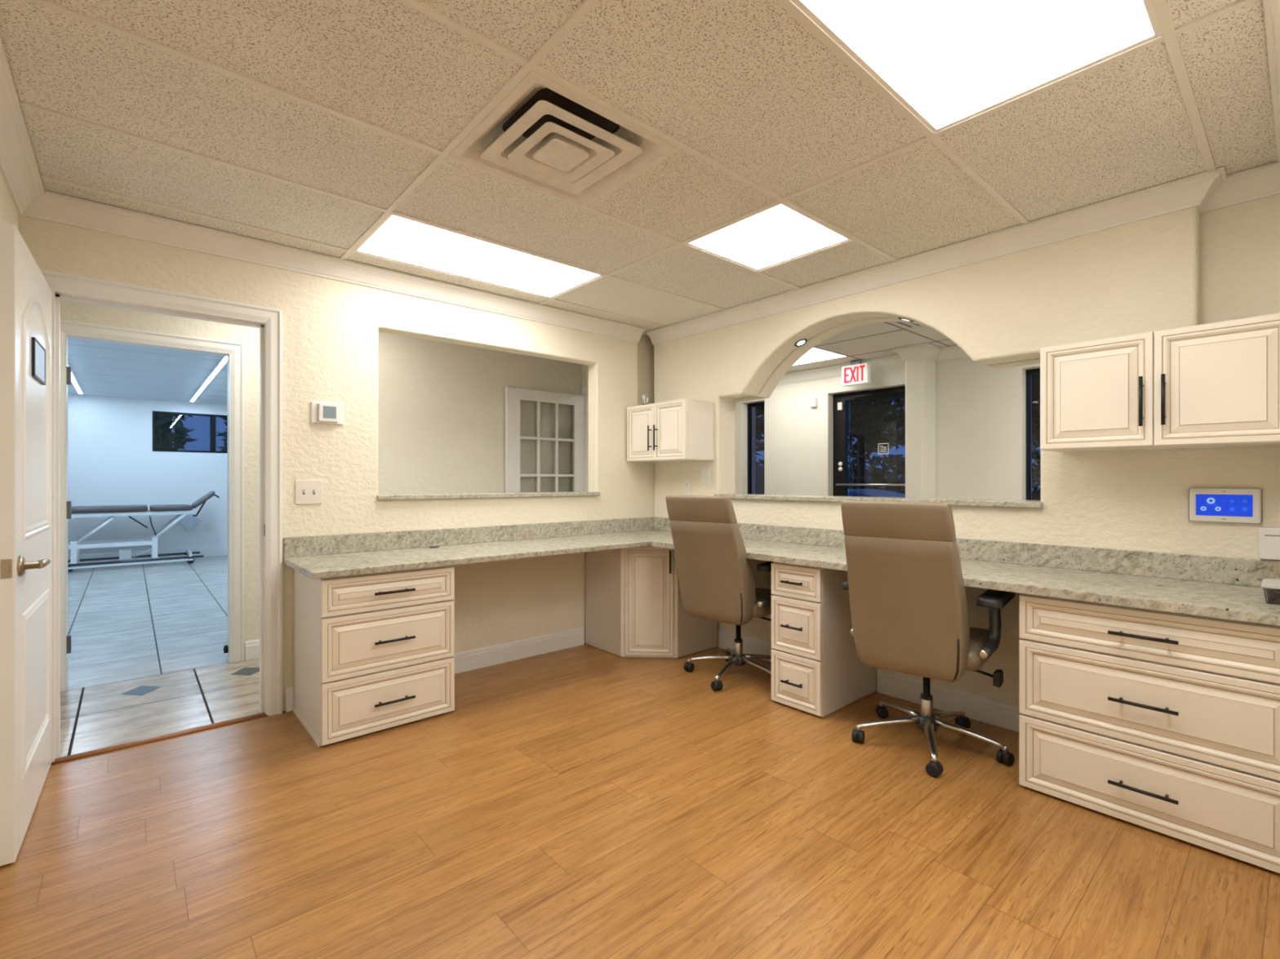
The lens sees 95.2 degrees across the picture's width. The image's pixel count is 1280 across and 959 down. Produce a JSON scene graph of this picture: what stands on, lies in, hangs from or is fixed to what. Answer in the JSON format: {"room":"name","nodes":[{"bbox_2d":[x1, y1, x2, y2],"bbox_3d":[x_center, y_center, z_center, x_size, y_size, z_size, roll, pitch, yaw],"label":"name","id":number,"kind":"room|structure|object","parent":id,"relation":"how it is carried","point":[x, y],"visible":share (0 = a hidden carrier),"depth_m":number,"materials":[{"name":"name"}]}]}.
{"room":"medical reception office","nodes":[
{"label":"medical reception office","id":0,"kind":"room"},
{"bbox_2d":[0,171,18,230],"bbox_3d":[-0.994,-0.043,0.532,0.115,2.485,5.120,0,0,-41],"label":"wall","id":1,"kind":"structure","parent":0,"point":[8,212],"depth_m":2.18,"materials":[{"name":"beige paint"}]},
{"bbox_2d":[0,221,52,866],"bbox_3d":[-2.201,0.196,2.148,0.101,1.992,0.841,0,0,-40],"label":"door","id":2,"kind":"structure","parent":1,"relation":"in","point":[25,294],"depth_m":1.92,"materials":[{"name":"white paint"}]},
{"bbox_2d":[0,0,1279,345],"bbox_3d":[0.460,-1.141,1.725,3.645,0.096,5.000,0,0,-41],"label":"crown molding","id":3,"kind":"structure","parent":1,"relation":"attached to","point":[19,168],"depth_m":2.73,"materials":[{"name":"white paint"}]},
{"bbox_2d":[67,394,227,555],"bbox_3d":[-7.546,-0.100,8.552,4.700,2.600,0.120,0,0,-41],"label":"wall","id":4,"kind":"structure","parent":0,"point":[112,460],"depth_m":8.58,"materials":[{"name":"paint"}]},
{"bbox_2d":[67,546,227,566],"bbox_3d":[-7.502,1.122,8.501,4.700,0.156,0.015,0,0,-41],"label":"baseboard","id":5,"kind":"structure","parent":4,"relation":"attached to","point":[216,551],"depth_m":8.89,"materials":[{"name":"paint"}]},
{"bbox_2d":[178,514,199,529],"bbox_3d":[-6.925,0.600,8.950,0.034,0.326,0.323,0,0,39],"label":"holder","id":6,"kind":"object","parent":4,"relation":"attached to","point":[188,521],"visible":0.64,"depth_m":8.96,"materials":[{"name":"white plastic"}]},
{"bbox_2d":[152,410,227,453],"bbox_3d":[-6.772,-0.733,9.197,1.385,0.605,0.060,0,0,-41],"label":"window","id":7,"kind":"structure","parent":4,"relation":"in","point":[212,417],"depth_m":9.12,"materials":[{"name":"black metal"}]},
{"bbox_2d":[204,523,212,532],"bbox_3d":[-6.758,0.740,9.154,0.090,0.130,0.010,0,0,-41],"label":"wall outlet","id":8,"kind":"object","parent":4,"relation":"attached to","point":[208,526],"visible":1,"depth_m":9.15,"materials":[{"name":"white plastic"}]},
{"bbox_2d":[67,337,227,404],"bbox_3d":[-5.356,-1.230,6.050,4.900,0.060,6.770,0,0,-41],"label":"ceiling","id":9,"kind":"structure","parent":0,"point":[103,369],"depth_m":6.51,"materials":[{"name":"white"}]},
{"bbox_2d":[67,364,83,394],"bbox_3d":[-5.898,-1.192,5.994,0.048,0.016,5.360,0,0,-41],"label":"light strip","id":10,"kind":"object","parent":9,"relation":"attached to","point":[73,380],"visible":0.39,"depth_m":7.19,"materials":[{"name":"white"}]},
{"bbox_2d":[71,373,82,394],"bbox_3d":[-5.898,-1.185,5.994,0.034,0.004,5.340,0,0,-41],"label":"diffuser","id":11,"kind":"object","parent":10,"relation":"attached to","point":[73,380],"depth_m":7.20,"materials":[{"name":"white"}]},
{"bbox_2d":[189,355,227,401],"bbox_3d":[-4.988,-1.192,6.791,0.048,0.016,5.360,0,0,-41],"label":"light strip","id":12,"kind":"object","parent":9,"relation":"attached to","point":[224,359],"visible":0.64,"depth_m":6.73,"materials":[{"name":"white"}]},
{"bbox_2d":[285,685,293,711],"bbox_3d":[-1.822,1.137,3.040,0.034,0.125,0.015,0,0,-41],"label":"baseboard","id":13,"kind":"structure","parent":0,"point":[290,690],"depth_m":3.04,"materials":[{"name":"white paint"}]},
{"bbox_2d":[60,299,582,660],"bbox_3d":[-1.958,-0.043,4.552,3.760,2.485,0.100,0,0,-41],"label":"wall","id":14,"kind":"structure","parent":0,"point":[442,405],"depth_m":4.75,"materials":[{"name":"paint"}]},
{"bbox_2d":[60,320,244,692],"bbox_3d":[-3.011,0.146,3.618,0.921,2.108,0.126,0,0,-41],"label":"door frame","id":15,"kind":"structure","parent":14,"relation":"attached to","point":[237,349],"depth_m":3.80,"materials":[{"name":"white paint"}]},
{"bbox_2d":[244,639,259,661],"bbox_3d":[-1.623,1.137,4.769,2.670,0.125,0.015,0,0,-41],"label":"baseboard","id":16,"kind":"structure","parent":14,"relation":"attached to","point":[251,647],"depth_m":3.91,"materials":[{"name":"white paint"}]},
{"bbox_2d":[505,386,585,493],"bbox_3d":[-0.855,0.188,5.392,0.838,2.005,0.040,0,0,-41],"label":"door","id":17,"kind":"structure","parent":14,"relation":"in","point":[513,396],"depth_m":5.32,"materials":[{"name":"white paint"}]},
{"bbox_2d":[18,214,653,711],"bbox_3d":[-1.194,-0.043,3.679,3.760,2.485,0.120,0,0,-41],"label":"wall","id":18,"kind":"structure","parent":0,"point":[331,327],"depth_m":3.31,"materials":[{"name":"beige paint"}]},
{"bbox_2d":[40,269,282,762],"bbox_3d":[-2.229,0.161,2.762,0.910,2.078,0.146,0,0,-41],"label":"door frame","id":19,"kind":"structure","parent":18,"relation":"attached to","point":[273,317],"depth_m":2.97,"materials":[{"name":"white paint"}]},
{"bbox_2d":[295,480,322,504],"bbox_3d":[-1.754,0.063,3.098,0.128,0.128,0.018,0,0,-41],"label":"light switch","id":20,"kind":"object","parent":18,"relation":"attached to","point":[307,491],"visible":1,"depth_m":3.10,"materials":[{"name":"white plastic"}]},
{"bbox_2d":[311,400,343,425],"bbox_3d":[-1.681,-0.362,3.150,0.160,0.118,0.035,0,0,-41],"label":"thermostat","id":21,"kind":"object","parent":18,"relation":"attached to","point":[326,413],"visible":1,"depth_m":3.13,"materials":[{"name":"white plastic"}]},
{"bbox_2d":[376,491,599,500],"bbox_3d":[-0.947,0.100,3.897,1.580,0.028,0.178,0,0,-41],"label":"granite ledge","id":22,"kind":"object","parent":18,"relation":"on","point":[466,495],"visible":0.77,"depth_m":3.73,"materials":[{"name":"grey stone"}]},
{"bbox_2d":[453,626,584,674],"bbox_3d":[-0.875,1.137,3.869,1.230,0.125,0.015,0,0,-41],"label":"baseboard","id":23,"kind":"structure","parent":18,"relation":"attached to","point":[475,659],"depth_m":3.91,"materials":[{"name":"white paint"}]},
{"bbox_2d":[0,0,1277,336],"bbox_3d":[0.419,-1.200,1.776,3.680,0.030,5.130,0,0,-41],"label":"ceiling","id":24,"kind":"structure","parent":0,"point":[306,125],"depth_m":1.95,"materials":[{"name":"tile"}]},
{"bbox_2d":[354,213,602,297],"bbox_3d":[-0.846,-1.197,3.208,1.198,0.016,0.567,0,0,-41],"label":"recessed light","id":25,"kind":"object","parent":24,"relation":"in","point":[397,238],"visible":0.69,"depth_m":3.14,"materials":[{"name":"white paint"}]},
{"bbox_2d":[448,70,675,205],"bbox_3d":[-0.284,-1.221,2.103,0.588,0.124,0.588,0,0,-41],"label":"ceiling vent","id":26,"kind":"object","parent":24,"relation":"in","point":[555,160],"visible":1,"depth_m":2.10,"materials":[{"name":"metal"}]},
{"bbox_2d":[502,88,619,140],"bbox_3d":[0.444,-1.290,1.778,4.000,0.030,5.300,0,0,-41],"label":"air vent","id":27,"kind":"object","parent":26,"relation":"attached to","point":[548,95],"depth_m":2.05,"materials":[{"name":"black metal"}]},
{"bbox_2d":[685,203,850,271],"bbox_3d":[0.635,-1.197,2.908,0.585,0.016,0.580,0,0,-41],"label":"recessed light","id":28,"kind":"object","parent":24,"relation":"in","point":[779,233],"visible":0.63,"depth_m":2.90,"materials":[{"name":"white paint"}]},
{"bbox_2d":[791,0,1162,133],"bbox_3d":[0.749,-1.197,1.386,1.198,0.016,0.587,0,0,-41],"label":"recessed light","id":29,"kind":"object","parent":24,"relation":"in","point":[949,63],"visible":0.97,"depth_m":1.58,"materials":[{"name":"white paint"}]},
{"bbox_2d":[0,555,1279,958],"bbox_3d":[-2.962,1.230,4.013,5.620,0.060,12.950,0,0,-41],"label":"floor","id":30,"kind":"structure","parent":0,"point":[583,802],"depth_m":1.98,"materials":[{"name":"laminate"}]},
{"bbox_2d":[67,491,219,573],"bbox_3d":[-7.194,0.681,8.155,2.148,1.036,0.600,0,0,-41],"label":"table","id":31,"kind":"object","parent":30,"relation":"on","point":[182,510],"visible":0.86,"depth_m":8.10,"materials":[{"name":"white metal"}]},
{"bbox_2d":[71,504,147,513],"bbox_3d":[-7.506,0.395,7.883,1.320,0.085,0.600,0,0,-41],"label":"cushion","id":32,"kind":"object","parent":31,"relation":"on","point":[140,508],"depth_m":7.89,"materials":[{"name":"grey leather"}]},
{"bbox_2d":[149,504,192,511],"bbox_3d":[-6.810,0.399,8.492,0.470,0.082,0.600,0,0,-41],"label":"seat cushion","id":33,"kind":"object","parent":31,"relation":"on","point":[159,508],"depth_m":8.31,"materials":[{"name":"grey leather"}]},
{"bbox_2d":[191,491,214,508],"bbox_3d":[-6.529,0.290,8.738,0.245,0.253,0.560,0,0,-41],"label":"cushion","id":34,"kind":"object","parent":31,"relation":"on","point":[203,500],"depth_m":8.58,"materials":[{"name":"grey leather"}]},
{"bbox_2d":[50,712,267,765],"bbox_3d":[-2.200,1.194,2.733,0.780,0.015,0.046,0,0,-41],"label":"trim","id":35,"kind":"structure","parent":30,"relation":"on","point":[57,761],"depth_m":2.69,"materials":[{"name":"brown wood"}]},
{"bbox_2d":[293,565,454,746],"bbox_3d":[-1.368,0.818,3.014,0.624,0.764,0.618,0,0,-41],"label":"base cabinet","id":36,"kind":"object","parent":30,"relation":"on","point":[375,652],"visible":0.91,"depth_m":2.79,"materials":[{"name":"beige paint"}]},
{"bbox_2d":[283,516,1279,626],"bbox_3d":[0.283,0.365,2.566,2.602,0.137,3.498,0,0,-41],"label":"countertop","id":37,"kind":"structure","parent":36,"relation":"on","point":[1225,588],"depth_m":2.81,"materials":[{"name":"stone"}]},
{"bbox_2d":[1261,578,1279,603],"bbox_3d":[2.108,0.367,1.912,0.176,0.065,0.100,0,0,-41],"label":"plastic tub","id":38,"kind":"object","parent":37,"relation":"on","point":[1267,584],"visible":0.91,"depth_m":1.90,"materials":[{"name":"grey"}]},
{"bbox_2d":[1268,588,1279,603],"bbox_3d":[2.104,0.378,1.908,0.121,0.040,0.070,0,0,-41],"label":"clutter","id":39,"kind":"object","parent":37,"relation":"on","point":[1275,597],"visible":0.98,"depth_m":1.90,"materials":[{"name":"grey"}]},
{"bbox_2d":[585,546,717,657],"bbox_3d":[0.080,0.816,4.233,0.679,0.760,0.690,0,0,-41],"label":"base cabinet","id":40,"kind":"object","parent":30,"relation":"on","point":[634,607],"visible":0.8,"depth_m":3.94,"materials":[{"name":"beige paint"}]},
{"bbox_2d":[665,495,773,691],"bbox_3d":[0.567,0.643,3.530,0.646,1.114,0.788,0,0,39],"label":"desk chair","id":41,"kind":"object","parent":30,"relation":"on","point":[717,583],"visible":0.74,"depth_m":3.31,"materials":[{"name":"beige leather"}]},
{"bbox_2d":[771,561,875,717],"bbox_3d":[1.008,0.816,3.223,0.613,0.760,0.302,0,0,-41],"label":"base cabinet","id":42,"kind":"object","parent":30,"relation":"on","point":[817,669],"visible":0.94,"depth_m":3.04,"materials":[{"name":"beige paint"}]},
{"bbox_2d":[840,500,1015,777],"bbox_3d":[1.270,0.643,2.600,0.650,1.114,0.794,0,0,40],"label":"desk chair","id":43,"kind":"object","parent":30,"relation":"on","point":[904,584],"visible":0.99,"depth_m":2.40,"materials":[{"name":"beige leather"}]},
{"bbox_2d":[1018,593,1279,873],"bbox_3d":[1.925,0.816,2.176,0.613,0.760,0.747,0,0,-41],"label":"base cabinet","id":44,"kind":"object","parent":30,"relation":"on","point":[1164,722],"visible":0.96,"depth_m":1.98,"materials":[{"name":"beige paint"}]},
{"bbox_2d":[637,334,653,405],"bbox_3d":[0.058,-0.912,4.845,0.440,0.745,0.025,0,0,-41],"label":"wall","id":45,"kind":"structure","parent":0,"point":[645,346],"depth_m":4.82,"materials":[{"name":"beige paint"}]},
{"bbox_2d":[582,317,1039,491],"bbox_3d":[0.945,-0.043,4.124,0.185,2.485,4.370,0,0,-41],"label":"wall","id":46,"kind":"structure","parent":0,"point":[782,368],"depth_m":3.97,"materials":[{"name":"beige paint"}]},
{"bbox_2d":[581,386,587,491],"bbox_3d":[-0.238,0.150,5.320,0.020,2.100,0.990,0,0,-41],"label":"door frame","id":47,"kind":"structure","parent":46,"relation":"attached to","point":[584,390],"depth_m":5.64,"materials":[{"name":"white paint"}]},
{"bbox_2d":[786,321,956,373],"bbox_3d":[1.961,-1.202,4.767,2.420,0.026,6.000,0,0,-41],"label":"ceiling","id":48,"kind":"structure","parent":0,"point":[873,340],"depth_m":5.02,"materials":[{"name":"tile"}]},
{"bbox_2d":[791,346,848,366],"bbox_3d":[1.364,-1.197,5.892,0.595,0.016,1.260,0,0,-41],"label":"recessed light","id":49,"kind":"object","parent":48,"relation":"in","point":[815,354],"visible":0.24,"depth_m":5.62,"materials":[{"name":"white paint"}]},
{"bbox_2d":[841,359,870,386],"bbox_3d":[2.131,-1.064,5.770,0.062,0.242,0.276,0,0,-41],"label":"exit sign","id":50,"kind":"object","parent":48,"relation":"attached to","point":[858,373],"visible":1,"depth_m":5.74,"materials":[{"name":"white plastic"}]},
{"bbox_2d":[888,321,923,328],"bbox_3d":[2.062,-1.185,4.165,0.580,0.010,0.580,0,0,-41],"label":"ceiling vent","id":51,"kind":"object","parent":48,"relation":"in","point":[905,325],"visible":0.09,"depth_m":4.45,"materials":[{"name":"metal"}]},
{"bbox_2d":[734,357,1039,500],"bbox_3d":[2.766,-0.043,5.471,0.260,2.485,6.000,0,0,-41],"label":"wall","id":52,"kind":"structure","parent":0,"point":[980,409],"depth_m":5.31,"materials":[{"name":"paint"}]},
{"bbox_2d":[747,401,764,493],"bbox_3d":[1.434,-0.015,6.993,0.060,1.830,0.325,0,0,-41],"label":"window","id":53,"kind":"structure","parent":52,"relation":"in","point":[750,406],"depth_m":7.09,"materials":[{"name":"black metal"}]},
{"bbox_2d":[809,397,817,407],"bbox_3d":[1.864,-0.835,6.277,0.034,0.100,0.070,0,0,-41],"label":"sensor","id":54,"kind":"object","parent":52,"relation":"attached to","point":[813,402],"visible":1,"depth_m":6.26,"materials":[{"name":"white plastic"}]},
{"bbox_2d":[833,386,905,496],"bbox_3d":[2.381,0.144,5.865,0.121,2.112,0.980,0,0,-41],"label":"door","id":55,"kind":"structure","parent":52,"relation":"in","point":[841,484],"depth_m":6.14,"materials":[{"name":"black metal"}]},
{"bbox_2d":[777,342,969,385],"bbox_3d":[2.530,-1.134,5.264,0.368,0.110,6.000,0,0,-41],"label":"crown molding","id":56,"kind":"structure","parent":52,"relation":"attached to","point":[929,351],"depth_m":5.59,"materials":[{"name":"paint"}]},
{"bbox_2d":[1026,368,1039,500],"bbox_3d":[3.602,-0.013,4.516,0.060,1.825,1.060,0,0,-41],"label":"window","id":57,"kind":"structure","parent":52,"relation":"in","point":[1032,371],"depth_m":4.89,"materials":[{"name":"black metal"}]},
{"bbox_2d":[905,357,935,497],"bbox_3d":[2.546,-0.043,5.305,0.290,2.485,0.160,0,0,-41],"label":"wall","id":58,"kind":"structure","parent":0,"point":[920,373],"depth_m":5.22,"materials":[{"name":"paint"}]},
{"bbox_2d":[653,205,1279,705],"bbox_3d":[1.357,-0.043,3.467,0.200,2.485,3.560,0,0,-41],"label":"wall","id":59,"kind":"structure","parent":0,"point":[1143,276],"depth_m":2.73,"materials":[{"name":"beige paint"}]},
{"bbox_2d":[626,399,714,462],"bbox_3d":[0.203,-0.356,4.374,0.338,0.422,0.632,0,0,-41],"label":"upper cabinet","id":60,"kind":"object","parent":59,"relation":"attached to","point":[682,429],"visible":1,"depth_m":4.21,"materials":[{"name":"beige paint"}]},
{"bbox_2d":[641,395,648,404],"bbox_3d":[0.041,-0.610,4.462,0.064,0.086,0.064,0,0,-41],"label":"ornament","id":61,"kind":"object","parent":60,"relation":"on","point":[643,396],"visible":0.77,"depth_m":4.46,"materials":[{"name":"grey metal"}]},
{"bbox_2d":[683,479,691,495],"bbox_3d":[0.359,0.055,4.448,0.009,0.124,0.080,0,0,-41],"label":"wall outlet","id":62,"kind":"object","parent":59,"relation":"attached to","point":[686,482],"visible":0.94,"depth_m":4.44,"materials":[{"name":"white plastic"}]},
{"bbox_2d":[701,466,709,484],"bbox_3d":[0.480,-0.036,4.308,0.010,0.128,0.084,0,0,-41],"label":"light switch","id":63,"kind":"object","parent":59,"relation":"attached to","point":[704,470],"visible":1,"depth_m":4.30,"materials":[{"name":"white plastic"}]},
{"bbox_2d":[718,629,772,662],"bbox_3d":[0.856,1.137,3.876,0.015,0.125,0.875,0,0,-41],"label":"baseboard","id":64,"kind":"structure","parent":59,"relation":"attached to","point":[726,639],"depth_m":4.00,"materials":[{"name":"white paint"}]},
{"bbox_2d":[283,516,1279,586],"bbox_3d":[0.283,0.348,2.567,2.598,0.103,3.498,0,0,-41],"label":"backsplash","id":65,"kind":"structure","parent":59,"relation":"attached to","point":[1211,569],"depth_m":3.04,"materials":[{"name":"stone"}]},
{"bbox_2d":[794,338,807,346],"bbox_3d":[1.064,-0.912,3.870,0.085,0.045,0.090,0,0,42],"label":"recessed light","id":66,"kind":"object","parent":59,"relation":"in","point":[802,342],"visible":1,"depth_m":3.86,"materials":[{"name":"grey metal"}]},
{"bbox_2d":[714,493,1043,508],"bbox_3d":[1.292,0.115,3.542,0.269,0.028,2.006,0,0,-41],"label":"granite ledge","id":67,"kind":"object","parent":59,"relation":"on","point":[960,502],"visible":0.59,"depth_m":3.26,"materials":[{"name":"grey stone"}]},
{"bbox_2d":[897,317,914,322],"bbox_3d":[1.523,-0.922,3.346,0.090,0.043,0.086,0,0,-34],"label":"recessed light","id":68,"kind":"object","parent":59,"relation":"in","point":[900,318],"visible":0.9,"depth_m":3.33,"materials":[{"name":"grey metal"}]},
{"bbox_2d":[877,669,1020,732],"bbox_3d":[1.632,1.137,2.990,0.015,0.125,0.860,0,0,-41],"label":"baseboard","id":69,"kind":"structure","parent":59,"relation":"attached to","point":[1000,713],"depth_m":3.00,"materials":[{"name":"white paint"}]},
{"bbox_2d":[1040,313,1279,452],"bbox_3d":[2.022,-0.342,2.274,0.368,0.430,0.722,0,0,-41],"label":"upper cabinet","id":70,"kind":"object","parent":59,"relation":"attached to","point":[1215,384],"visible":1,"depth_m":2.15,"materials":[{"name":"beige paint"}]},
{"bbox_2d":[1188,487,1262,524],"bbox_3d":[2.261,0.097,2.262,0.026,0.136,0.202,0,0,-41],"label":"control panel","id":71,"kind":"object","parent":59,"relation":"attached to","point":[1206,504],"visible":1,"depth_m":2.25,"materials":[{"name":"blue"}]},
{"bbox_2d":[1259,527,1279,561],"bbox_3d":[2.359,0.239,2.147,0.031,0.126,0.116,0,0,-41],"label":"junction box","id":72,"kind":"object","parent":59,"relation":"attached to","point":[1269,537],"visible":1,"depth_m":2.16,"materials":[{"name":"white plastic"}]},
{"bbox_2d":[1200,193,1279,324],"bbox_3d":[2.449,-0.892,2.296,0.100,0.785,0.360,0,0,-41],"label":"wall","id":73,"kind":"structure","parent":0,"point":[1240,243],"depth_m":2.31,"materials":[{"name":"beige paint"}]},
{"label":"outside","id":74,"kind":"structure","parent":0,"visible":0},
{"bbox_3d":[23.667,1.410,25.364,57.380,0.180,60.000,0,0,-41],"label":"parking garage","id":75,"kind":"object","parent":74,"visible":0},
{"bbox_2d":[755,405,764,458],"bbox_3d":[3.578,-2.141,23.269,5.238,6.932,5.215,0,0,-41],"label":"tree","id":76,"kind":"object","parent":75,"relation":"on","point":[759,424],"visible":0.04,"depth_m":22.22,"materials":[{"name":"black plant"}]},
{"bbox_2d":[755,464,878,497],"bbox_3d":[2.452,0.521,10.566,1.800,1.598,4.380,0,0,-41],"label":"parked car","id":77,"kind":"object","parent":75,"relation":"on","point":[759,469],"visible":0.02,"depth_m":9.97,"materials":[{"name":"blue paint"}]},
{"bbox_2d":[848,395,905,488],"bbox_3d":[7.199,-2.170,19.136,5.177,6.988,5.081,0,0,13],"label":"tree","id":78,"kind":"object","parent":75,"relation":"on","point":[864,415],"visible":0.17,"depth_m":18.14,"materials":[{"name":"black plant"}]},
{"bbox_2d":[848,474,905,497],"bbox_3d":[4.967,0.521,15.891,1.800,1.598,4.380,0,0,-41],"label":"parked car","id":79,"kind":"object","parent":75,"relation":"on","point":[860,490],"visible":0.04,"depth_m":14.80,"materials":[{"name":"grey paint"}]},
{"bbox_2d":[755,447,1040,500],"bbox_3d":[11.515,0.180,21.321,1.669,2.851,26.482,0,0,-41],"label":"hedge","id":80,"kind":"object","parent":75,"relation":"on","point":[877,475],"visible":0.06,"depth_m":22.94,"materials":[{"name":"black plant"}]},
{"bbox_2d":[1031,373,1039,450],"bbox_3d":[10.822,-2.150,14.952,5.117,6.948,5.193,0,0,-22],"label":"tree","id":81,"kind":"object","parent":75,"relation":"on","point":[1035,378],"visible":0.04,"depth_m":14.41,"materials":[{"name":"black plant"}]},
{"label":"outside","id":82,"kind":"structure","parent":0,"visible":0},
{"bbox_3d":[-16.677,1.410,15.277,16.620,0.180,22.030,0,0,-41],"label":"yard","id":83,"kind":"structure","parent":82,"visible":0},
{"bbox_2d":[155,413,197,449],"bbox_3d":[-8.787,-0.776,10.128,1.834,4.196,1.824,0,0,-41],"label":"tree","id":84,"kind":"object","parent":83,"relation":"on","point":[165,438],"visible":0.07,"depth_m":10.20,"materials":[{"name":"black plant"}]},
{"bbox_2d":[171,415,227,451],"bbox_3d":[-9.606,-1.990,15.839,8.000,6.620,0.500,0,0,-41],"label":"sky","id":85,"kind":"structure","parent":83,"relation":"on","point":[201,424],"depth_m":14.43,"materials":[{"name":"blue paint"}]},
{"bbox_2d":[216,417,227,451],"bbox_3d":[-7.432,-0.849,11.296,1.288,4.342,1.207,0,0,2],"label":"tree","id":86,"kind":"object","parent":83,"relation":"on","point":[224,434],"visible":0.02,"depth_m":10.99,"materials":[{"name":"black plant"}]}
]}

